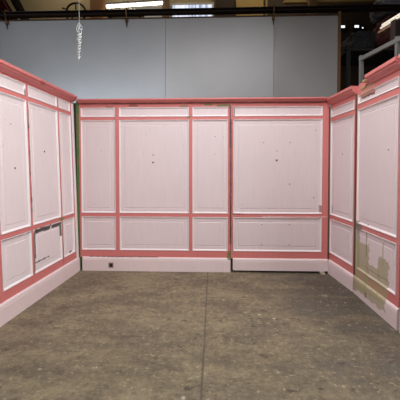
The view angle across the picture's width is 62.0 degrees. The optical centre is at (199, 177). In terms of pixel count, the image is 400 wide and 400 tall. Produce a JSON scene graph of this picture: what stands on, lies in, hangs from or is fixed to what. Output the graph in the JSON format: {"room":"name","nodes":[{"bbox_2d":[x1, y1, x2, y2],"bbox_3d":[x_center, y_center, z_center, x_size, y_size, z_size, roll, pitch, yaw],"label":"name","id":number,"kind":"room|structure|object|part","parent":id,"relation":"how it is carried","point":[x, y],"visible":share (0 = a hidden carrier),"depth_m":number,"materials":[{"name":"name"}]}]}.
{"room":"warehouse","nodes":[
{"label":"warehouse","id":0,"kind":"room"},
{"bbox_2d":[6,0,378,90],"bbox_3d":[0.366,-2.359,9.251,14.000,7.200,0.100,0,2,2],"label":"wall","id":1,"kind":"structure","parent":0,"point":[348,18],"depth_m":9.07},
{"bbox_2d":[62,2,85,18],"bbox_3d":[-3.413,-4.477,9.157,0.666,0.596,0.266,0,2,2],"label":"wheel","id":2,"kind":"object","parent":1,"relation":"attached to","point":[72,3],"visible":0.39,"depth_m":9.05,"materials":[{"name":"metal"}]},
{"bbox_2d":[108,16,143,17],"bbox_3d":[-2.041,-4.302,9.071,1.000,0.275,0.340,0,2,2],"label":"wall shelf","id":3,"kind":"object","parent":1,"relation":"attached to","point":[119,16],"visible":0.11,"depth_m":9.14,"materials":[{"name":"metal"}]},
{"bbox_2d":[109,5,161,17],"bbox_3d":[-1.755,-4.539,9.198,1.520,0.360,0.050,0,2,2],"label":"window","id":4,"kind":"structure","parent":1,"relation":"in","point":[158,6],"depth_m":9.18,"materials":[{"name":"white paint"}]},
{"bbox_2d":[171,2,213,16],"bbox_3d":[-0.212,-4.417,9.141,1.190,0.720,0.050,0,2,2],"label":"window","id":5,"kind":"structure","parent":1,"relation":"in","point":[199,4],"depth_m":9.12,"materials":[{"name":"white glass"}]},
{"bbox_2d":[236,0,263,15],"bbox_3d":[1.352,-4.615,9.069,0.740,0.480,0.060,0,2,2],"label":"sheet","id":6,"kind":"object","parent":1,"relation":"attached to","point":[239,3],"visible":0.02,"depth_m":9.04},
{"bbox_2d":[341,24,345,29],"bbox_3d":[3.856,-4.063,8.996,0.170,0.130,0.040,0,2,2],"label":"window","id":7,"kind":"structure","parent":1,"relation":"in","point":[343,26],"depth_m":8.98,"materials":[{"name":"glass"}]},
{"bbox_2d":[353,24,359,28],"bbox_3d":[4.220,-4.062,8.981,0.180,0.130,0.040,0,2,2],"label":"window","id":8,"kind":"structure","parent":1,"relation":"in","point":[355,26],"depth_m":8.96,"materials":[{"name":"glass"}]},
{"bbox_2d":[0,251,399,399],"bbox_3d":[0.088,1.487,2.291,14.000,0.100,16.500,0,2,2],"label":"floor","id":9,"kind":"structure","parent":0,"point":[234,334],"depth_m":2.85,"materials":[{"name":"concrete"}]},
{"bbox_2d":[0,59,79,326],"bbox_3d":[-1.885,0.132,3.620,0.116,2.535,2.450,-1,1,4],"label":"wall panel","id":10,"kind":"object","parent":9,"relation":"on","point":[39,249],"visible":1,"depth_m":3.79,"materials":[{"name":"paint"}]},
{"bbox_3d":[-1.953,-0.955,3.417,0.005,0.126,0.497,-1,1,4],"label":"panel","id":11,"kind":"part","parent":10,"relation":"part of","materials":[{"name":"wood"}]},
{"bbox_3d":[-1.944,-0.955,3.416,0.018,0.128,0.497,-1,1,4],"label":"moulding","id":12,"kind":"part","parent":10,"relation":"part of","materials":[{"name":"white paint"}]},
{"bbox_3d":[-1.930,-0.146,3.438,0.006,1.390,0.497,-1,1,4],"label":"panel","id":13,"kind":"part","parent":10,"relation":"part of","materials":[{"name":"pink paint"}]},
{"bbox_3d":[-1.922,-0.146,3.437,0.018,1.392,0.497,-1,1,4],"label":"moulding","id":14,"kind":"part","parent":10,"relation":"part of","materials":[{"name":"white paint"}]},
{"bbox_3d":[-1.903,0.852,3.464,0.006,0.497,0.497,-1,1,4],"label":"panel","id":15,"kind":"part","parent":10,"relation":"part of","materials":[{"name":"pink paint"}]},
{"bbox_3d":[-1.895,0.851,3.463,0.018,0.499,0.497,-1,1,4],"label":"moulding","id":16,"kind":"part","parent":10,"relation":"part of","materials":[{"name":"white paint"}]},
{"bbox_3d":[-1.942,-1.053,3.561,0.018,0.055,2.386,-1,1,4],"label":"rail","id":17,"kind":"part","parent":10,"relation":"part of","materials":[{"name":"paint"}]},
{"bbox_3d":[-1.937,-0.870,3.565,0.018,0.043,2.386,-1,1,4],"label":"rail","id":18,"kind":"part","parent":10,"relation":"part of","materials":[{"name":"paint"}]},
{"bbox_3d":[-1.898,0.572,3.603,0.018,0.047,2.386,-1,1,4],"label":"rail","id":19,"kind":"part","parent":10,"relation":"part of","materials":[{"name":"paint"}]},
{"bbox_3d":[-1.910,-1.092,3.588,0.100,0.087,2.450,-1,1,4],"label":"cornice","id":20,"kind":"part","parent":10,"relation":"part of","materials":[{"name":"paint"}]},
{"bbox_3d":[-1.883,1.153,3.618,0.018,0.107,2.386,-1,1,4],"label":"rail","id":21,"kind":"part","parent":10,"relation":"part of","materials":[{"name":"paint"}]},
{"bbox_3d":[-1.907,-0.972,4.029,0.005,0.126,0.638,-1,1,4],"label":"panel","id":22,"kind":"part","parent":10,"relation":"part of","materials":[{"name":"wood"}]},
{"bbox_3d":[-1.898,-0.972,4.028,0.018,0.128,0.638,-1,1,4],"label":"moulding","id":23,"kind":"part","parent":10,"relation":"part of","materials":[{"name":"white paint"}]},
{"bbox_3d":[-1.884,-0.163,4.050,0.006,1.390,0.638,-1,1,4],"label":"panel","id":24,"kind":"part","parent":10,"relation":"part of","materials":[{"name":"pink paint"}]},
{"bbox_3d":[-1.876,-0.163,4.049,0.018,1.392,0.638,-1,1,4],"label":"moulding","id":25,"kind":"part","parent":10,"relation":"part of","materials":[{"name":"white paint"}]},
{"bbox_3d":[-1.858,0.835,4.075,0.006,0.497,0.638,-1,1,4],"label":"panel","id":26,"kind":"part","parent":10,"relation":"part of","materials":[{"name":"pink paint"}]},
{"bbox_3d":[-1.849,0.834,4.075,0.018,0.499,0.638,-1,1,4],"label":"moulding","id":27,"kind":"part","parent":10,"relation":"part of","materials":[{"name":"white paint"}]},
{"bbox_3d":[-1.868,-0.986,4.556,0.005,0.126,0.324,-1,1,4],"label":"panel","id":28,"kind":"part","parent":10,"relation":"part of","materials":[{"name":"wood"}]},
{"bbox_3d":[-1.858,-0.987,4.555,0.018,0.128,0.324,-1,1,4],"label":"moulding","id":29,"kind":"part","parent":10,"relation":"part of","materials":[{"name":"white paint"}]},
{"bbox_3d":[-1.845,-0.178,4.577,0.006,1.390,0.324,-1,1,4],"label":"panel","id":30,"kind":"part","parent":10,"relation":"part of","materials":[{"name":"pink paint"}]},
{"bbox_3d":[-1.837,-0.178,4.576,0.018,1.392,0.324,-1,1,4],"label":"moulding","id":31,"kind":"part","parent":10,"relation":"part of","materials":[{"name":"white paint"}]},
{"bbox_3d":[-1.818,0.820,4.603,0.006,0.497,0.324,-1,1,4],"label":"panel","id":32,"kind":"part","parent":10,"relation":"part of","materials":[{"name":"pink paint"}]},
{"bbox_3d":[-1.810,0.820,4.602,0.018,0.499,0.324,-1,1,4],"label":"moulding","id":33,"kind":"part","parent":10,"relation":"part of","materials":[{"name":"white paint"}]},
{"bbox_3d":[-1.812,0.054,4.812,0.026,2.225,0.051,-1,1,4],"label":"edge trim","id":34,"kind":"part","parent":10,"relation":"part of","materials":[{"name":"pink paint"}]},
{"bbox_2d":[0,19,165,102],"bbox_3d":[-2.139,-0.752,6.072,3.038,4.165,0.025,0,2,2],"label":"board","id":35,"kind":"object","parent":9,"relation":"on","point":[119,60],"visible":0.34,"depth_m":6.01,"materials":[{"name":"grey paint"}]},
{"bbox_2d":[0,14,337,21],"bbox_3d":[-0.619,-2.843,5.954,6.070,0.020,0.055,0,2,2],"label":"timber capping","id":36,"kind":"object","parent":35,"relation":"on","point":[311,14],"visible":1,"depth_m":5.92,"materials":[{"name":"brown wood"}]},
{"bbox_2d":[90,0,104,17],"bbox_3d":[-2.719,-2.350,8.921,0.340,7.200,0.200,0,2,2],"label":"timber post","id":37,"kind":"object","parent":9,"relation":"on","point":[94,4],"visible":0.02,"depth_m":8.76,"materials":[{"name":"brown wood"}]},
{"bbox_2d":[72,98,230,271],"bbox_3d":[-0.716,0.123,4.805,2.308,2.486,0.115,0,2,2],"label":"wall panel","id":38,"kind":"object","parent":9,"relation":"on","point":[153,175],"visible":0.98,"depth_m":4.82,"materials":[{"name":"paint"}]},
{"bbox_3d":[-1.479,-0.939,4.821,0.504,0.135,0.018,0,2,2],"label":"moulding","id":39,"kind":"part","parent":38,"relation":"part of","materials":[{"name":"white paint"}]},
{"bbox_3d":[-1.478,-0.939,4.831,0.504,0.133,0.004,0,2,2],"label":"panel","id":40,"kind":"part","parent":38,"relation":"part of","materials":[{"name":"pink paint"}]},
{"bbox_3d":[-1.479,-0.154,4.843,0.504,1.347,0.018,0,2,2],"label":"moulding","id":41,"kind":"part","parent":38,"relation":"part of","materials":[{"name":"white paint"}]},
{"bbox_3d":[-1.479,-0.154,4.852,0.504,1.345,0.006,0,2,2],"label":"panel","id":42,"kind":"part","parent":38,"relation":"part of","materials":[{"name":"pink paint"}]},
{"bbox_3d":[-1.479,0.817,4.879,0.504,0.487,0.006,0,2,2],"label":"panel","id":43,"kind":"part","parent":38,"relation":"part of","materials":[{"name":"pink paint"}]},
{"bbox_3d":[-1.479,0.817,4.870,0.504,0.489,0.018,0,2,2],"label":"moulding","id":44,"kind":"part","parent":38,"relation":"part of","materials":[{"name":"white paint"}]},
{"bbox_3d":[-0.665,-0.938,4.799,1.013,0.133,0.004,0,2,2],"label":"panel","id":45,"kind":"part","parent":38,"relation":"part of","materials":[{"name":"pink paint"}]},
{"bbox_3d":[-0.658,-1.052,4.793,2.192,0.088,0.018,0,2,2],"label":"rail","id":46,"kind":"part","parent":38,"relation":"part of","materials":[{"name":"paint"}]},
{"bbox_3d":[-0.665,-0.938,4.789,1.013,0.135,0.018,0,2,2],"label":"moulding","id":47,"kind":"part","parent":38,"relation":"part of","materials":[{"name":"white paint"}]},
{"bbox_3d":[-0.665,-0.153,4.811,1.013,1.347,0.018,0,2,2],"label":"moulding","id":48,"kind":"part","parent":38,"relation":"part of","materials":[{"name":"white paint"}]},
{"bbox_3d":[-0.665,0.818,4.838,1.013,0.489,0.018,0,2,2],"label":"moulding","id":49,"kind":"part","parent":38,"relation":"part of","materials":[{"name":"white paint"}]},
{"bbox_3d":[-0.661,-1.090,4.761,2.198,0.058,0.100,0,2,2],"label":"cornice","id":50,"kind":"part","parent":38,"relation":"part of","materials":[{"name":"paint"}]},
{"bbox_3d":[-0.658,-0.848,4.798,2.192,0.038,0.018,0,2,2],"label":"rail","id":51,"kind":"part","parent":38,"relation":"part of","materials":[{"name":"paint"}]},
{"bbox_3d":[-0.658,0.547,4.837,2.192,0.047,0.018,0,2,2],"label":"rail","id":52,"kind":"part","parent":38,"relation":"part of","materials":[{"name":"paint"}]},
{"bbox_3d":[-0.665,-0.153,4.820,1.013,1.345,0.006,0,2,2],"label":"panel","id":53,"kind":"part","parent":38,"relation":"part of","materials":[{"name":"pink paint"}]},
{"bbox_3d":[-0.665,0.818,4.847,1.013,0.487,0.006,0,2,2],"label":"panel","id":54,"kind":"part","parent":38,"relation":"part of","materials":[{"name":"pink paint"}]},
{"bbox_3d":[-0.658,1.118,4.853,2.192,0.107,0.018,0,2,2],"label":"rail","id":55,"kind":"part","parent":38,"relation":"part of","materials":[{"name":"paint"}]},
{"bbox_3d":[0.145,-0.937,4.757,0.510,0.135,0.018,0,2,2],"label":"moulding","id":56,"kind":"part","parent":38,"relation":"part of","materials":[{"name":"white paint"}]},
{"bbox_3d":[0.145,-0.152,4.788,0.510,1.345,0.006,0,2,2],"label":"panel","id":57,"kind":"part","parent":38,"relation":"part of","materials":[{"name":"pink paint"}]},
{"bbox_3d":[0.145,-0.152,4.779,0.510,1.347,0.018,0,2,2],"label":"moulding","id":58,"kind":"part","parent":38,"relation":"part of","materials":[{"name":"white paint"}]},
{"bbox_3d":[0.145,0.818,4.815,0.510,0.487,0.006,0,2,2],"label":"panel","id":59,"kind":"part","parent":38,"relation":"part of","materials":[{"name":"pink paint"}]},
{"bbox_3d":[0.145,0.819,4.806,0.510,0.489,0.018,0,2,2],"label":"moulding","id":60,"kind":"part","parent":38,"relation":"part of","materials":[{"name":"white paint"}]},
{"bbox_3d":[0.145,-0.937,4.767,0.510,0.133,0.004,0,2,2],"label":"panel","id":61,"kind":"part","parent":38,"relation":"part of","materials":[{"name":"pink paint"}]},
{"bbox_2d":[162,0,169,62],"bbox_3d":[-0.915,-2.352,8.991,0.180,7.200,0.180,0,2,2],"label":"timber post","id":62,"kind":"object","parent":9,"relation":"on","point":[166,3],"visible":0.02,"depth_m":8.84,"materials":[{"name":"brown wood"}]},
{"bbox_2d":[165,17,273,250],"bbox_3d":[0.343,-0.750,5.975,1.921,4.165,0.025,0,2,2],"label":"board","id":63,"kind":"object","parent":9,"relation":"on","point":[231,57],"visible":0.34,"depth_m":5.92,"materials":[{"name":"grey paint"}]},
{"bbox_2d":[231,97,329,270],"bbox_3d":[1.136,0.110,4.731,1.397,2.456,0.115,0,2,2],"label":"wall panel","id":64,"kind":"object","parent":9,"relation":"on","point":[280,146],"visible":0.96,"depth_m":4.75,"materials":[{"name":"paint"}]},
{"bbox_3d":[1.130,1.120,4.783,1.373,0.107,0.018,0,2,2],"label":"rail","id":65,"kind":"part","parent":64,"relation":"part of","materials":[{"name":"paint"}]},
{"bbox_3d":[1.103,0.819,4.777,1.257,0.487,0.006,0,2,2],"label":"panel","id":66,"kind":"part","parent":64,"relation":"part of","materials":[{"name":"pink paint"}]},
{"bbox_3d":[1.130,0.549,4.767,1.373,0.047,0.018,0,2,2],"label":"rail","id":67,"kind":"part","parent":64,"relation":"part of","materials":[{"name":"paint"}]},
{"bbox_3d":[1.103,0.820,4.769,1.257,0.489,0.018,0,2,2],"label":"moulding","id":68,"kind":"part","parent":64,"relation":"part of","materials":[{"name":"white paint"}]},
{"bbox_3d":[1.130,-1.050,4.722,1.373,0.088,0.018,0,2,2],"label":"rail","id":69,"kind":"part","parent":64,"relation":"part of","materials":[{"name":"paint"}]},
{"bbox_3d":[1.130,-0.846,4.728,1.373,0.038,0.018,0,2,2],"label":"rail","id":70,"kind":"part","parent":64,"relation":"part of","materials":[{"name":"paint"}]},
{"bbox_3d":[1.103,-0.936,4.729,1.257,0.133,0.004,0,2,2],"label":"panel","id":71,"kind":"part","parent":64,"relation":"part of","materials":[{"name":"pink paint"}]},
{"bbox_3d":[1.103,-0.936,4.720,1.257,0.135,0.018,0,2,2],"label":"moulding","id":72,"kind":"part","parent":64,"relation":"part of","materials":[{"name":"white paint"}]},
{"bbox_3d":[1.103,-0.151,4.750,1.257,1.345,0.006,0,2,2],"label":"panel","id":73,"kind":"part","parent":64,"relation":"part of","materials":[{"name":"pink paint"}]},
{"bbox_3d":[1.103,-0.151,4.742,1.257,1.347,0.018,0,2,2],"label":"moulding","id":74,"kind":"part","parent":64,"relation":"part of","materials":[{"name":"white paint"}]},
{"bbox_3d":[1.101,-1.088,4.692,1.327,0.058,0.100,0,2,2],"label":"cornice","id":75,"kind":"part","parent":64,"relation":"part of","materials":[{"name":"paint"}]},
{"bbox_2d":[273,16,337,237],"bbox_3d":[1.860,-0.748,5.915,1.108,4.165,0.025,0,2,2],"label":"board","id":76,"kind":"object","parent":9,"relation":"on","point":[306,47],"visible":0.34,"depth_m":5.87,"materials":[{"name":"grey paint"}]},
{"bbox_2d":[307,0,316,14],"bbox_3d":[2.804,-2.335,8.395,0.180,7.200,0.180,0,2,2],"label":"timber post","id":77,"kind":"object","parent":9,"relation":"on","point":[309,2],"visible":0.02,"depth_m":8.25,"materials":[{"name":"brown wood"}]},
{"bbox_2d":[283,0,376,4],"bbox_3d":[4.734,-4.467,8.414,5.190,0.060,0.110,0,2,2],"label":"timber beam","id":78,"kind":"structure","parent":77,"relation":"attached to","point":[286,2],"depth_m":8.46,"materials":[{"name":"brown wood"}]},
{"bbox_2d":[337,11,340,92],"bbox_3d":[2.445,-0.785,5.909,0.050,4.240,0.080,0,2,2],"label":"timber post","id":79,"kind":"object","parent":9,"relation":"on","point":[339,12],"visible":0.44,"depth_m":5.83,"materials":[{"name":"brown wood"}]},
{"bbox_2d":[326,86,358,291],"bbox_3d":[1.839,0.141,4.353,0.115,2.476,0.712,0,2,-2],"label":"wall panel","id":80,"kind":"object","parent":9,"relation":"on","point":[343,148],"visible":0.96,"depth_m":4.29,"materials":[{"name":"paint"}]},
{"bbox_3d":[1.854,0.835,4.394,0.018,0.479,0.650,0,2,-2],"label":"moulding","id":81,"kind":"part","parent":80,"relation":"part of","materials":[{"name":"white paint"}]},
{"bbox_3d":[1.861,0.567,4.375,0.018,0.053,0.692,0,2,-2],"label":"rail","id":82,"kind":"part","parent":80,"relation":"part of","materials":[{"name":"paint"}]},
{"bbox_3d":[1.861,1.131,4.390,0.018,0.107,0.692,0,2,-2],"label":"rail","id":83,"kind":"part","parent":80,"relation":"part of","materials":[{"name":"paint"}]},
{"bbox_3d":[1.863,0.835,4.394,0.006,0.477,0.650,0,2,-2],"label":"panel","id":84,"kind":"part","parent":80,"relation":"part of","materials":[{"name":"pink paint"}]},
{"bbox_3d":[1.854,-0.116,4.367,0.018,1.306,0.650,0,2,-2],"label":"moulding","id":85,"kind":"part","parent":80,"relation":"part of","materials":[{"name":"white paint"}]},
{"bbox_3d":[1.863,-0.116,4.368,0.006,1.304,0.650,0,2,-2],"label":"panel","id":86,"kind":"part","parent":80,"relation":"part of","materials":[{"name":"pink paint"}]},
{"bbox_3d":[1.831,-1.051,4.319,0.100,0.092,0.712,0,2,-2],"label":"cornice","id":87,"kind":"part","parent":80,"relation":"part of","materials":[{"name":"paint"}]},
{"bbox_3d":[1.861,-0.993,4.331,0.018,0.093,0.692,0,2,-2],"label":"rail","id":88,"kind":"part","parent":80,"relation":"part of","materials":[{"name":"paint"}]},
{"bbox_3d":[1.861,-0.798,4.337,0.018,0.053,0.692,0,2,-2],"label":"rail","id":89,"kind":"part","parent":80,"relation":"part of","materials":[{"name":"paint"}]},
{"bbox_3d":[1.854,-0.886,4.346,0.018,0.116,0.650,0,2,-2],"label":"moulding","id":90,"kind":"part","parent":80,"relation":"part of","materials":[{"name":"white paint"}]},
{"bbox_3d":[1.864,-0.886,4.346,0.004,0.114,0.650,0,2,-2],"label":"panel","id":91,"kind":"part","parent":80,"relation":"part of","materials":[{"name":"pink paint"}]},
{"bbox_2d":[341,46,394,87],"bbox_3d":[4.118,-0.578,6.730,2.660,3.780,0.960,0,2,2],"label":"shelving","id":92,"kind":"object","parent":9,"relation":"on","point":[349,57],"visible":0.14,"depth_m":6.46,"materials":[{"name":"metal"}]},
{"bbox_2d":[341,30,375,52],"bbox_3d":[3.168,-2.635,6.713,0.481,0.412,0.778,0,2,2],"label":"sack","id":93,"kind":"object","parent":92,"relation":"on","point":[360,39],"visible":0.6,"depth_m":6.38,"materials":[{"name":"black fabric"}]},
{"bbox_3d":[4.118,-2.407,6.679,2.660,0.040,0.958,0,2,2],"label":"shelf","id":94,"kind":"part","parent":92,"relation":"part of","materials":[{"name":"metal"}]},
{"bbox_2d":[373,14,396,47],"bbox_3d":[4.166,-2.800,6.663,1.338,0.744,0.845,0,2,2],"label":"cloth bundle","id":95,"kind":"object","parent":92,"relation":"on","point":[381,39],"visible":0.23,"depth_m":6.52,"materials":[{"name":"red fabric"}]},
{"bbox_2d":[369,0,399,24],"bbox_3d":[4.377,-3.381,6.652,1.847,0.396,0.864,0,2,2],"label":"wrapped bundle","id":96,"kind":"object","parent":95,"relation":"on","point":[376,17],"visible":0.41,"depth_m":6.60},
{"bbox_2d":[353,56,399,329],"bbox_3d":[1.838,0.147,3.511,0.115,2.510,0.940,0,2,2],"label":"wall panel","id":97,"kind":"object","parent":9,"relation":"on","point":[376,280],"visible":1,"depth_m":3.43,"materials":[{"name":"paint"}]},
{"bbox_3d":[1.848,-1.042,3.730,0.080,0.075,0.234,0,2,2],"label":"broken cornice","id":98,"kind":"part","parent":97,"relation":"part of","materials":[{"name":"pink wood"}]},
{"bbox_3d":[1.861,1.155,3.541,0.018,0.107,0.933,0,2,2],"label":"rail","id":99,"kind":"part","parent":97,"relation":"part of","materials":[{"name":"paint"}]},
{"bbox_3d":[1.854,0.854,3.545,0.018,0.489,0.854,0,2,2],"label":"moulding","id":100,"kind":"part","parent":97,"relation":"part of","materials":[{"name":"white paint"}]},
{"bbox_3d":[1.861,0.583,3.525,0.018,0.047,0.933,0,2,2],"label":"rail","id":101,"kind":"part","parent":97,"relation":"part of","materials":[{"name":"paint"}]},
{"bbox_3d":[1.863,0.854,3.545,0.006,0.487,0.854,0,2,2],"label":"panel","id":102,"kind":"part","parent":97,"relation":"part of","materials":[{"name":"pink paint"}]},
{"bbox_3d":[1.854,-0.113,3.518,0.018,1.339,0.854,0,2,2],"label":"moulding","id":103,"kind":"part","parent":97,"relation":"part of","materials":[{"name":"white paint"}]},
{"bbox_3d":[1.863,-0.113,3.518,0.006,1.337,0.854,0,2,2],"label":"panel","id":104,"kind":"part","parent":97,"relation":"part of","materials":[{"name":"pink paint"}]},
{"bbox_3d":[1.861,-0.996,3.481,0.018,0.093,0.933,0,2,2],"label":"rail","id":105,"kind":"part","parent":97,"relation":"part of","materials":[{"name":"paint"}]},
{"bbox_3d":[1.861,-0.813,3.486,0.018,0.057,0.933,0,2,2],"label":"rail","id":106,"kind":"part","parent":97,"relation":"part of","materials":[{"name":"paint"}]},
{"bbox_3d":[1.864,-0.896,3.496,0.004,0.100,0.854,0,2,2],"label":"panel","id":107,"kind":"part","parent":97,"relation":"part of","materials":[{"name":"pink paint"}]},
{"bbox_3d":[1.854,-0.896,3.496,0.018,0.102,0.854,0,2,2],"label":"moulding","id":108,"kind":"part","parent":97,"relation":"part of","materials":[{"name":"white paint"}]},
{"bbox_3d":[1.825,-1.053,3.310,0.100,0.099,0.605,0,2,2],"label":"cornice","id":109,"kind":"part","parent":97,"relation":"part of","materials":[{"name":"paint"}]},
{"bbox_2d":[359,36,399,83],"bbox_3d":[2.456,-0.038,3.528,0.794,2.880,1.372,0,2,-9],"label":"storage rack","id":110,"kind":"object","parent":9,"relation":"on","point":[396,41],"visible":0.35,"depth_m":3.79,"materials":[{"name":"metal"}]},
{"bbox_3d":[2.083,-1.434,3.430,0.040,0.045,1.372,0,2,-9],"label":"rail","id":111,"kind":"part","parent":110,"relation":"part of","materials":[{"name":"metal"}]},
{"bbox_2d":[390,19,399,40],"bbox_3d":[2.417,-1.570,3.614,0.730,0.215,0.070,0,2,-9],"label":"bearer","id":112,"kind":"object","parent":110,"relation":"on","point":[395,24],"visible":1,"depth_m":3.53,"materials":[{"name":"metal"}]},
{"bbox_2d":[378,25,389,33],"bbox_3d":[2.264,-1.690,3.361,0.170,0.034,1.150,0,2,-9],"label":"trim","id":113,"kind":"structure","parent":112,"relation":"on","point":[386,30],"depth_m":3.85,"materials":[{"name":"brown wood"}]},
{"bbox_2d":[380,16,399,28],"bbox_3d":[2.270,-1.724,3.323,0.170,0.034,1.150,0,2,-9],"label":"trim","id":114,"kind":"structure","parent":113,"relation":"on","point":[398,17],"depth_m":3.77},
{"bbox_2d":[382,13,399,25],"bbox_3d":[2.304,-1.764,3.329,0.200,0.034,1.150,0,2,-9],"label":"strip light","id":115,"kind":"object","parent":114,"relation":"on","point":[397,15],"depth_m":3.72,"materials":[{"name":"white plastic"}]},
{"bbox_3d":[-3.725,-0.792,6.156,0.130,4.240,0.130,0,2,2],"label":"timber post","id":116,"kind":"object","parent":9,"relation":"on","visible":0},
{"bbox_2d":[0,4,399,18],"bbox_3d":[0.235,-2.944,5.905,13.980,0.060,0.140,0,2,2],"label":"steel rail","id":117,"kind":"object","parent":116,"relation":"on","point":[383,7],"visible":1,"depth_m":5.89,"materials":[{"name":"metal"}]},
{"bbox_2d":[4,9,8,28],"bbox_3d":[-3.494,-2.842,6.000,0.044,0.328,0.106,0,2,2],"label":"clamp","id":118,"kind":"object","parent":117,"relation":"hanging from","point":[6,21],"visible":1,"depth_m":6.00,"materials":[{"name":"gold metal"}]},
{"bbox_2d":[125,7,127,24],"bbox_3d":[-1.306,-2.840,5.914,0.044,0.328,0.106,0,2,2],"label":"clamp","id":119,"kind":"object","parent":117,"relation":"hanging from","point":[126,18],"visible":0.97,"depth_m":5.92,"materials":[{"name":"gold metal"}]},
{"bbox_2d":[272,4,274,47],"bbox_3d":[1.291,-2.637,5.818,0.051,0.728,0.106,0,2,2],"label":"clamp","id":120,"kind":"object","parent":117,"relation":"hanging from","point":[273,16],"visible":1,"depth_m":5.83,"materials":[{"name":"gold metal"}]},
{"bbox_3d":[0.088,-5.811,2.087,14.000,0.100,16.500,0,2,2],"label":"ceiling","id":121,"kind":"structure","parent":0,"visible":0},
{"bbox_2d":[0,0,17,19],"bbox_3d":[-4.094,-4.306,7.396,1.049,3.206,0.149,0,2,2],"label":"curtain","id":122,"kind":"object","parent":121,"relation":"hanging from","point":[3,3],"visible":0.15,"depth_m":7.41,"materials":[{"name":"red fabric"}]},
{"bbox_2d":[11,0,29,19],"bbox_3d":[-4.273,-4.305,7.276,1.839,3.284,0.180,0,2,2],"label":"strut","id":123,"kind":"object","parent":121,"relation":"attached to","point":[17,4],"visible":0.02,"depth_m":7.23,"materials":[{"name":"metal"}]},
{"bbox_2d":[76,21,81,60],"bbox_3d":[-1.407,-3.587,3.830,0.063,4.444,0.064,1,2,32],"label":"strand","id":124,"kind":"object","parent":121,"relation":"hanging from","point":[79,36],"visible":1,"depth_m":3.87,"materials":[{"name":"white plastic"}]},
{"bbox_2d":[105,0,162,7],"bbox_3d":[-1.702,-5.171,8.602,1.500,1.553,0.120,0,2,2],"label":"strip light","id":125,"kind":"object","parent":121,"relation":"hanging from","point":[111,4],"visible":1,"depth_m":8.59,"materials":[{"name":"white paint"}]}
]}

